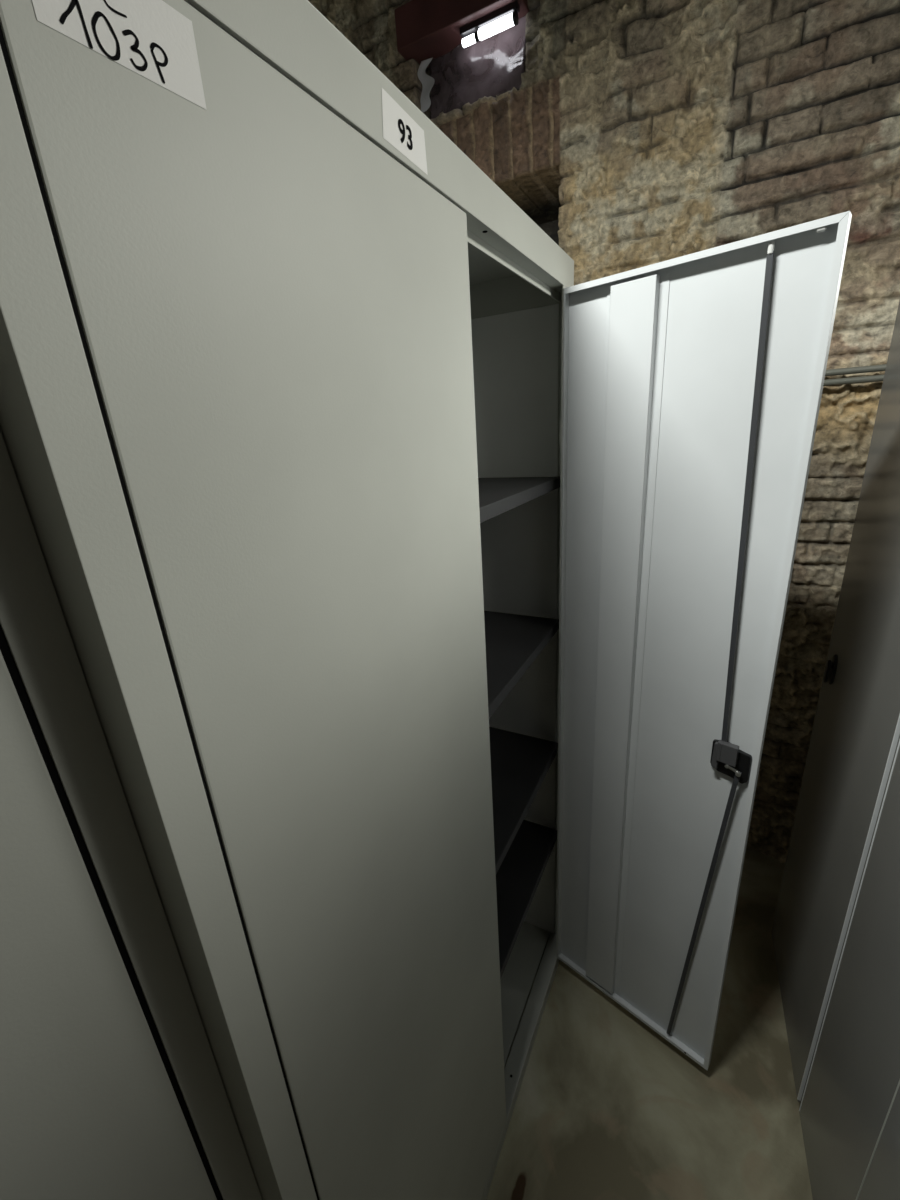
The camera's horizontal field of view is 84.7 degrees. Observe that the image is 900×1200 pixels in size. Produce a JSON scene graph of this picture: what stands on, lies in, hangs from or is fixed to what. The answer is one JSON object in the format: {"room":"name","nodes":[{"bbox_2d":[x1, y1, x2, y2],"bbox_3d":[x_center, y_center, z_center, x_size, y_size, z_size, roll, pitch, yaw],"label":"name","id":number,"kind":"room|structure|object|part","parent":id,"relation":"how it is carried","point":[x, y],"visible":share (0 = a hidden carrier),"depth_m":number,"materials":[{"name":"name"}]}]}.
{"room":"basement storage room","nodes":[
{"label":"basement storage room","id":0,"kind":"room"},
{"bbox_2d":[308,0,899,862],"bbox_3d":[0.478,-0.743,1.860,2.717,3.416,0.328,6,21,27],"label":"wall","id":1,"kind":"structure","parent":0,"point":[634,134],"depth_m":1.41,"materials":[{"name":"brick"}]},
{"bbox_2d":[394,0,529,66],"bbox_3d":[0.038,-1.844,1.556,0.420,0.103,0.125,6,21,27],"label":"lintel beam","id":2,"kind":"structure","parent":1,"relation":"attached to","point":[425,29],"depth_m":1.56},
{"bbox_2d":[417,57,434,112],"bbox_3d":[-0.080,-1.731,1.663,0.066,0.150,0.035,3,20,20],"label":"plastic sheet","id":3,"kind":"object","parent":2,"relation":"hanging from","point":[427,81],"visible":1,"depth_m":1.66,"materials":[{"name":"plastic"}]},
{"bbox_2d":[429,15,525,118],"bbox_3d":[0.081,-1.713,1.604,0.348,0.189,0.048,6,21,27],"label":"plastic sheet","id":4,"kind":"object","parent":2,"relation":"hanging from","point":[492,66],"visible":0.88,"depth_m":1.59,"materials":[{"name":"plastic"}]},
{"bbox_2d":[460,1,519,47],"bbox_3d":[0.120,-1.757,1.515,0.190,0.046,0.030,6,21,27],"label":"lamp","id":5,"kind":"object","parent":2,"relation":"attached to","point":[505,17],"visible":1,"depth_m":1.50,"materials":[{"name":"white plastic"}]},
{"bbox_2d":[823,375,883,385],"bbox_3d":[1.132,-0.607,1.364,1.050,0.022,0.066,6,21,27],"label":"conduit","id":6,"kind":"object","parent":1,"relation":"attached to","point":[875,378],"visible":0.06,"depth_m":1.35,"materials":[{"name":"grey metal"}]},
{"bbox_2d":[825,364,885,375],"bbox_3d":[1.130,-0.631,1.356,1.050,0.022,0.066,6,21,27],"label":"conduit","id":7,"kind":"object","parent":1,"relation":"attached to","point":[873,368],"visible":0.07,"depth_m":1.34,"materials":[{"name":"grey metal"}]},
{"bbox_2d":[486,849,812,1199],"bbox_3d":[-0.347,1.550,0.768,3.000,0.100,4.250,6,21,27],"label":"floor","id":8,"kind":"structure","parent":0,"point":[606,1107],"depth_m":1.25,"materials":[{"name":"concrete"}]},
{"bbox_2d":[0,430,261,1199],"bbox_3d":[-0.605,0.690,0.163,0.444,1.950,1.000,6,21,27],"label":"storage cabinet","id":9,"kind":"object","parent":8,"relation":"on","point":[112,1088],"visible":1,"depth_m":0.32,"materials":[{"name":"grey metal"}]},
{"bbox_3d":[-0.330,0.640,0.273,0.020,1.841,0.464,6,21,27],"label":"door","id":10,"kind":"part","parent":9,"relation":"part of","materials":[{"name":"grey metal"}]},
{"bbox_2d":[0,0,851,1199],"bbox_3d":[0.081,0.392,0.894,0.852,1.950,1.032,6,21,27],"label":"storage cabinet","id":11,"kind":"object","parent":8,"relation":"on","point":[421,586],"visible":0.99,"depth_m":0.53,"materials":[{"name":"grey metal"}]},
{"bbox_3d":[-0.043,0.471,0.708,0.020,1.841,0.488,6,21,27],"label":"door","id":12,"kind":"part","parent":11,"relation":"part of","materials":[{"name":"grey metal"}]},
{"bbox_2d":[478,477,559,522],"bbox_3d":[-0.151,-0.134,0.820,0.392,0.025,1.014,6,21,27],"label":"shelf","id":13,"kind":"object","parent":11,"relation":"attached to","point":[497,495],"depth_m":0.98,"materials":[{"name":"grey metal"}]},
{"bbox_2d":[484,611,558,717],"bbox_3d":[-0.128,0.202,0.935,0.392,0.025,1.014,6,21,27],"label":"shelf","id":14,"kind":"object","parent":11,"relation":"attached to","point":[513,639],"depth_m":1.14,"materials":[{"name":"grey metal"}]},
{"bbox_2d":[489,727,557,873],"bbox_3d":[-0.104,0.552,1.056,0.392,0.025,1.014,6,21,27],"label":"shelf","id":15,"kind":"object","parent":11,"relation":"attached to","point":[521,759],"depth_m":1.27,"materials":[{"name":"grey metal"}]},
{"bbox_2d":[496,820,556,979],"bbox_3d":[-0.085,0.843,1.156,0.392,0.025,1.014,6,21,27],"label":"shelf","id":16,"kind":"object","parent":11,"relation":"attached to","point":[518,877],"depth_m":1.34,"materials":[{"name":"grey metal"}]},
{"bbox_3d":[0.448,0.298,1.123,0.442,1.841,0.021,14,26,41],"label":"door","id":17,"kind":"part","parent":11,"relation":"part of","materials":[{"name":"grey metal"}]},
{"bbox_2d":[771,300,899,1103],"bbox_3d":[1.069,0.287,1.005,0.454,1.950,0.466,5,21,24],"label":"storage cabinet","id":18,"kind":"object","parent":8,"relation":"on","point":[855,736],"visible":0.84,"depth_m":1.08,"materials":[{"name":"grey metal"}]},
{"bbox_3d":[0.929,0.169,1.206,0.016,0.079,0.030,5,21,24],"label":"handle","id":19,"kind":"part","parent":18,"relation":"part of","materials":[{"name":"black plastic"}]},
{"bbox_2d":[799,740,899,1199],"bbox_3d":[0.845,0.456,0.559,0.465,1.950,0.560,5,21,24],"label":"storage cabinet","id":20,"kind":"object","parent":8,"relation":"on","point":[849,1109],"visible":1,"depth_m":0.88,"materials":[{"name":"grey metal"}]},
{"bbox_3d":[0.606,0.466,0.516,0.020,1.886,0.276,5,21,24],"label":"door","id":21,"kind":"part","parent":20,"relation":"part of","materials":[{"name":"grey metal"}]}
]}

